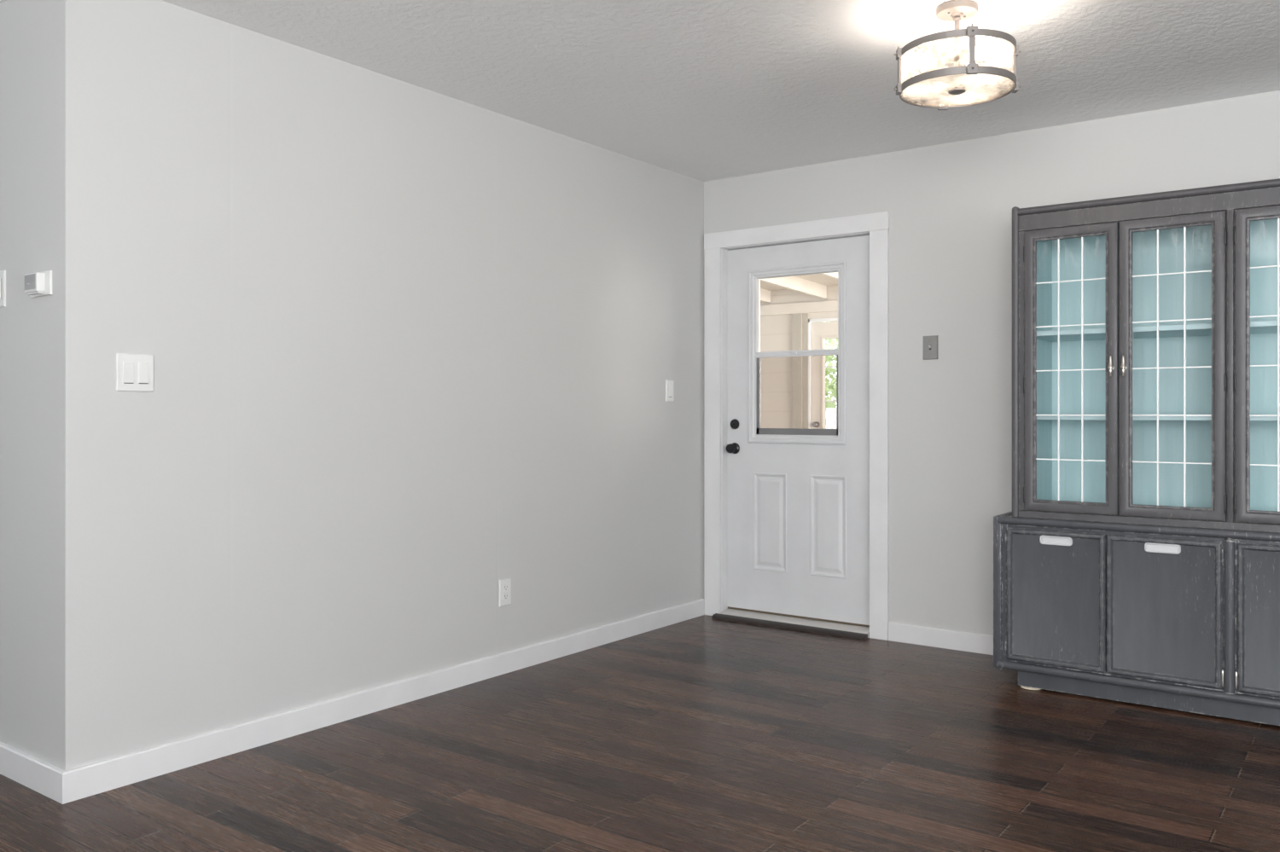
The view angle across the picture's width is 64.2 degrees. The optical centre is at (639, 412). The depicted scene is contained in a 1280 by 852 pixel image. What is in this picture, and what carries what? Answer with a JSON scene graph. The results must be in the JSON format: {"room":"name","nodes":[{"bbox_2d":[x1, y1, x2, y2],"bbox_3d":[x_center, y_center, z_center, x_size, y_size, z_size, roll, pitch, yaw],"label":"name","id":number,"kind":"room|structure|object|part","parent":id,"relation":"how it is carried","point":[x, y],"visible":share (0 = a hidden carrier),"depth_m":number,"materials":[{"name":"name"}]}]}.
{"room":"dining room","nodes":[
{"label":"dining room","id":0,"kind":"room"},
{"bbox_2d":[0,0,65,771],"bbox_3d":[-2.853,-0.079,3.924,3.000,2.440,0.120,0,0,36],"label":"wall","id":1,"kind":"structure","parent":0,"point":[32,32],"depth_m":3.10,"materials":[{"name":"paint"}]},
{"bbox_2d":[0,270,5,307],"bbox_3d":[-2.034,-0.391,3.238,0.071,0.115,0.012,0,0,36],"label":"light switch","id":2,"kind":"object","parent":1,"relation":"attached to","point":[2,274],"visible":1,"depth_m":3.22,"materials":[{"name":"white plastic"}]},
{"bbox_2d":[0,742,64,804],"bbox_3d":[-2.887,1.096,3.865,3.015,0.090,0.015,0,0,36],"label":"baseboard","id":3,"kind":"structure","parent":1,"relation":"attached to","point":[40,776],"depth_m":3.08,"materials":[{"name":"white paint"}]},
{"bbox_2d":[24,270,52,297],"bbox_3d":[-1.808,-0.385,3.058,0.132,0.072,0.033,0,0,36],"label":"thermostat","id":4,"kind":"object","parent":1,"relation":"attached to","point":[37,284],"visible":1,"depth_m":3.04,"materials":[{"name":"white plastic"}]},
{"bbox_2d":[65,0,703,771],"bbox_3d":[-0.709,-0.079,4.405,0.120,2.440,3.440,0,0,36],"label":"wall","id":5,"kind":"structure","parent":0,"point":[415,349],"depth_m":3.74,"materials":[{"name":"paint"}]},
{"bbox_2d":[116,353,153,391],"bbox_3d":[-1.555,-0.121,3.147,0.012,0.116,0.116,0,0,36],"label":"light switch","id":6,"kind":"object","parent":5,"relation":"attached to","point":[134,372],"visible":1,"depth_m":3.14,"materials":[{"name":"white plastic"}]},
{"bbox_2d":[62,599,703,804],"bbox_3d":[-0.665,1.096,4.351,0.015,0.090,3.436,0,0,36],"label":"baseboard","id":7,"kind":"structure","parent":5,"relation":"attached to","point":[99,777],"depth_m":3.72,"materials":[{"name":"white paint"}]},
{"bbox_2d":[499,577,511,606],"bbox_3d":[-0.589,0.788,4.459,0.008,0.116,0.071,0,0,36],"label":"wall outlet","id":8,"kind":"object","parent":5,"relation":"attached to","point":[504,584],"visible":1,"depth_m":4.45,"materials":[{"name":"white plastic"}]},
{"bbox_2d":[502,593,508,600],"bbox_3d":[-0.587,0.808,4.457,0.002,0.029,0.033,0,0,36],"label":"receptacle","id":9,"kind":"object","parent":8,"relation":"attached to","point":[505,596],"depth_m":4.45,"materials":[{"name":"white plastic"}]},
{"bbox_2d":[502,584,508,591],"bbox_3d":[-0.587,0.769,4.457,0.002,0.029,0.033,0,0,36],"label":"receptacle","id":10,"kind":"object","parent":8,"relation":"attached to","point":[505,587],"depth_m":4.45,"materials":[{"name":"white plastic"}]},
{"bbox_2d":[665,379,673,401],"bbox_3d":[0.162,-0.113,5.473,0.012,0.116,0.071,0,0,36],"label":"light switch","id":11,"kind":"object","parent":5,"relation":"attached to","point":[669,384],"visible":1,"depth_m":5.46,"materials":[{"name":"white plastic"}]},
{"bbox_2d":[0,614,1279,851],"bbox_3d":[-0.675,1.191,2.497,8.440,0.100,6.570,0,0,36],"label":"floor","id":12,"kind":"structure","parent":0,"point":[701,734],"depth_m":3.27,"materials":[{"name":"brown wood"}]},
{"bbox_2d":[711,613,867,639],"bbox_3d":[0.772,1.130,5.384,0.900,0.022,0.043,0,0,36],"label":"threshold strip","id":13,"kind":"object","parent":12,"relation":"on","point":[717,616],"visible":1,"depth_m":5.35,"materials":[{"name":"brown wood"}]},
{"bbox_2d":[719,608,869,638],"bbox_3d":[0.844,1.121,5.465,0.876,0.040,0.170,0,0,36],"label":"threshold","id":14,"kind":"object","parent":12,"relation":"on","point":[830,625],"visible":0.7,"depth_m":5.41,"materials":[{"name":"grey metal"}]},
{"bbox_2d":[1020,686,1040,690],"bbox_3d":[1.617,1.136,4.214,0.084,0.009,0.084,0,0,36],"label":"pad","id":15,"kind":"object","parent":12,"relation":"on","point":[1022,687],"visible":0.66,"depth_m":4.18,"materials":[{"name":"beige plastic"}]},
{"bbox_2d":[993,178,1279,726],"bbox_3d":[2.314,0.141,3.946,1.714,1.981,0.544,0,0,36],"label":"china cabinet","id":16,"kind":"object","parent":12,"relation":"on","point":[1137,553],"visible":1,"depth_m":4.04,"materials":[{"name":"grey paint"}]},
{"bbox_3d":[1.668,0.750,4.103,0.380,0.543,0.022,0,0,36],"label":"door","id":17,"kind":"part","parent":16,"relation":"part of","materials":[{"name":"grey paint"}]},
{"bbox_3d":[1.673,0.518,4.102,0.125,0.036,0.008,0,0,36],"label":"finger pull","id":18,"kind":"part","parent":16,"relation":"part of","materials":[{"name":"metal"}]},
{"bbox_3d":[1.726,-0.170,4.091,0.356,1.148,0.030,0,0,36],"label":"glass door","id":19,"kind":"part","parent":16,"relation":"part of","materials":[{"name":"grey paint"}]},
{"bbox_3d":[1.836,-0.178,3.978,0.021,0.080,0.024,0,0,36],"label":"pull handle","id":20,"kind":"part","parent":16,"relation":"part of","materials":[{"name":"grey metal"}]},
{"bbox_3d":[1.873,-0.178,3.951,0.021,0.080,0.024,0,0,36],"label":"pull handle","id":21,"kind":"part","parent":16,"relation":"part of","materials":[{"name":"grey metal"}]},
{"bbox_2d":[1036,415,1211,420],"bbox_3d":[2.032,0.022,4.203,0.742,0.022,0.401,0,0,36],"label":"shelf","id":22,"kind":"object","parent":16,"relation":"attached to","point":[1038,417],"depth_m":4.01,"materials":[{"name":"teal paint"}]},
{"bbox_2d":[1036,323,1211,342],"bbox_3d":[2.032,-0.326,4.203,0.742,0.022,0.401,0,0,36],"label":"shelf","id":23,"kind":"object","parent":16,"relation":"attached to","point":[1198,332],"depth_m":4.18,"materials":[{"name":"teal paint"}]},
{"bbox_3d":[2.314,0.751,3.946,1.714,0.634,0.544,0,0,36],"label":"frame","id":24,"kind":"part","parent":16,"relation":"part of","materials":[{"name":"grey paint"}]},
{"bbox_3d":[2.321,-0.208,3.954,1.576,1.282,0.523,0,0,36],"label":"hutch frame","id":25,"kind":"part","parent":16,"relation":"part of","materials":[{"name":"grey paint"}]},
{"bbox_3d":[1.984,0.518,3.872,0.125,0.036,0.008,0,0,36],"label":"finger pull","id":26,"kind":"part","parent":16,"relation":"part of","materials":[{"name":"metal"}]},
{"bbox_3d":[1.984,0.750,3.870,0.396,0.543,0.022,0,0,36],"label":"door","id":27,"kind":"part","parent":16,"relation":"part of","materials":[{"name":"grey paint"}]},
{"bbox_3d":[2.019,-0.170,3.876,0.363,1.148,0.030,0,0,36],"label":"glass door","id":28,"kind":"part","parent":16,"relation":"part of","materials":[{"name":"grey paint"}]},
{"bbox_3d":[2.335,-0.170,3.642,0.363,1.148,0.030,0,0,36],"label":"glass door","id":29,"kind":"part","parent":16,"relation":"part of","materials":[{"name":"grey paint"}]},
{"bbox_3d":[2.340,0.750,3.607,0.396,0.543,0.022,0,0,36],"label":"door","id":30,"kind":"part","parent":16,"relation":"part of","materials":[{"name":"grey paint"}]},
{"bbox_2d":[1250,416,1277,421],"bbox_3d":[2.644,0.022,3.752,0.742,0.022,0.401,0,0,36],"label":"shelf","id":31,"kind":"object","parent":16,"relation":"attached to","point":[1252,418],"depth_m":3.76,"materials":[{"name":"teal paint"}]},
{"bbox_2d":[1250,320,1277,334],"bbox_3d":[2.644,-0.326,3.752,0.742,0.022,0.401,0,0,36],"label":"shelf","id":32,"kind":"object","parent":16,"relation":"attached to","point":[1256,327],"depth_m":3.78,"materials":[{"name":"teal paint"}]},
{"bbox_2d":[0,0,1279,181],"bbox_3d":[-0.648,-1.349,2.533,8.440,0.100,6.660,0,0,36],"label":"ceiling","id":33,"kind":"structure","parent":0,"point":[704,90],"depth_m":3.76,"materials":[{"name":"paint"}]},
{"bbox_2d":[893,0,1020,110],"bbox_3d":[1.015,-1.159,3.267,0.357,0.280,0.357,0,0,36],"label":"ceiling light","id":34,"kind":"object","parent":33,"relation":"attached to","point":[940,87],"visible":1,"depth_m":3.22,"materials":[{"name":"white glass"}]},
{"bbox_3d":[1.015,-1.147,3.267,0.026,0.237,0.026,0,0,36],"label":"stem","id":35,"kind":"part","parent":34,"relation":"part of","materials":[{"name":"silver metal"}]},
{"bbox_2d":[901,73,1012,104],"bbox_3d":[1.015,-1.034,3.267,0.339,0.003,0.339,0,0,36],"label":"diffuser","id":36,"kind":"object","parent":34,"relation":"attached to","point":[921,89],"depth_m":3.26,"materials":[{"name":"white glass"}]},
{"bbox_2d":[959,61,967,66],"bbox_3d":[1.053,-1.121,3.331,0.057,0.057,0.138,0,0,36],"label":"socket","id":37,"kind":"object","parent":34,"relation":"attached to","point":[961,63],"depth_m":3.30,"materials":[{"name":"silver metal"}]},
{"bbox_2d":[759,285,837,428],"bbox_3d":[2.369,-0.169,9.316,7.400,2.620,0.120,0,0,36],"label":"wall","id":38,"kind":"structure","parent":0,"point":[776,332],"depth_m":9.98,"materials":[{"name":"beige paint"}]},
{"bbox_2d":[759,300,837,316],"bbox_3d":[2.319,-0.999,9.248,7.400,0.100,0.050,0,0,36],"label":"beam","id":39,"kind":"structure","parent":38,"relation":"attached to","point":[832,305],"depth_m":9.80,"materials":[{"name":"beige paint"}]},
{"bbox_2d":[792,313,808,429],"bbox_3d":[1.547,0.096,9.824,0.156,2.090,0.040,0,0,36],"label":"post","id":40,"kind":"object","parent":38,"relation":"attached to","point":[800,320],"visible":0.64,"depth_m":9.81,"materials":[{"name":"beige paint"}]},
{"bbox_2d":[808,317,837,429],"bbox_3d":[1.977,0.126,9.534,0.880,2.030,0.035,0,0,36],"label":"door frame","id":41,"kind":"structure","parent":38,"relation":"attached to","point":[810,321],"depth_m":9.78,"materials":[{"name":"white paint"}]},
{"bbox_2d":[811,321,837,429],"bbox_3d":[1.977,0.132,9.534,0.844,1.978,0.100,0,0,36],"label":"door","id":42,"kind":"structure","parent":38,"relation":"in","point":[821,332],"depth_m":9.74,"materials":[{"name":"beige paint"}]},
{"bbox_3d":[1.675,0.121,9.732,0.056,0.056,0.060,0,0,36],"label":"knob","id":43,"kind":"part","parent":42,"relation":"part of","materials":[{"name":"silver metal"}]},
{"bbox_2d":[759,273,837,290],"bbox_3d":[1.277,-1.292,7.836,7.600,0.216,4.160,0,0,36],"label":"ceiling","id":44,"kind":"structure","parent":0,"point":[817,278],"depth_m":9.44,"materials":[{"name":"beige paint"}]},
{"bbox_2d":[759,287,771,302],"bbox_3d":[0.137,-1.212,8.506,0.040,0.272,3.825,0,0,36],"label":"rafter","id":45,"kind":"object","parent":44,"relation":"attached to","point":[765,294],"visible":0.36,"depth_m":9.95,"materials":[{"name":"beige paint"}]},
{"bbox_2d":[759,276,826,299],"bbox_3d":[0.620,-1.212,8.150,0.040,0.272,3.825,0,0,36],"label":"rafter","id":46,"kind":"object","parent":44,"relation":"attached to","point":[794,283],"visible":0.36,"depth_m":9.25,"materials":[{"name":"beige paint"}]},
{"bbox_2d":[820,272,837,279],"bbox_3d":[1.103,-1.212,7.794,0.040,0.272,3.825,0,0,36],"label":"rafter","id":47,"kind":"object","parent":44,"relation":"attached to","point":[834,276],"depth_m":8.44,"materials":[{"name":"beige paint"}]},
{"bbox_2d":[704,90,1279,635],"bbox_3d":[2.494,-0.079,4.265,5.440,2.440,0.140,0,0,36],"label":"wall","id":48,"kind":"structure","parent":0,"point":[950,206],"depth_m":4.89,"materials":[{"name":"paint"}]},
{"bbox_2d":[704,211,890,640],"bbox_3d":[0.845,0.070,5.469,1.091,2.141,0.162,0,0,36],"label":"door frame","id":49,"kind":"structure","parent":48,"relation":"attached to","point":[878,224],"depth_m":5.39,"materials":[{"name":"white paint"}]},
{"bbox_2d":[726,235,869,627],"bbox_3d":[0.835,0.099,5.453,0.875,2.009,0.108,0,0,36],"label":"door","id":50,"kind":"structure","parent":48,"relation":"in","point":[798,499],"depth_m":5.45,"materials":[{"name":"white paint"}]},
{"bbox_3d":[0.511,0.203,5.664,0.062,0.062,0.064,0,0,36],"label":"knob","id":51,"kind":"part","parent":50,"relation":"part of","materials":[{"name":"black metal"}]},
{"bbox_3d":[0.846,-0.087,5.477,0.490,0.420,0.024,0,0,36],"label":"sash frame","id":52,"kind":"part","parent":50,"relation":"part of","materials":[{"name":"grey plastic"}]},
{"bbox_2d":[923,335,938,360],"bbox_3d":[1.412,-0.314,4.965,0.076,0.116,0.019,0,0,36],"label":"light switch","id":53,"kind":"object","parent":48,"relation":"attached to","point":[930,344],"visible":1,"depth_m":4.96,"materials":[{"name":"metal"}]},
{"bbox_2d":[888,622,993,655],"bbox_3d":[2.892,1.096,3.876,4.099,0.090,0.014,0,0,36],"label":"baseboard","id":54,"kind":"structure","parent":48,"relation":"attached to","point":[948,639],"depth_m":4.93,"materials":[{"name":"white paint"}]},
{"label":"outside","id":55,"kind":"structure","parent":0,"visible":0},
{"bbox_3d":[5.706,1.341,18.046,22.000,0.100,17.870,0,0,36],"label":"ground","id":56,"kind":"structure","parent":55,"visible":0},
{"bbox_2d":[822,320,837,407],"bbox_3d":[3.393,-0.379,16.449,3.066,3.337,2.293,0,0,36],"label":"tree","id":57,"kind":"object","parent":56,"relation":"on","point":[832,387],"visible":0.06,"depth_m":16.05,"materials":[{"name":"green plant"}]},
{"bbox_2d":[825,407,836,429],"bbox_3d":[2.907,0.616,15.097,9.000,1.350,0.060,0,0,36],"label":"fence","id":58,"kind":"object","parent":56,"relation":"on","point":[830,413],"visible":0.02,"depth_m":15.12,"materials":[{"name":"plastic"}]}
]}

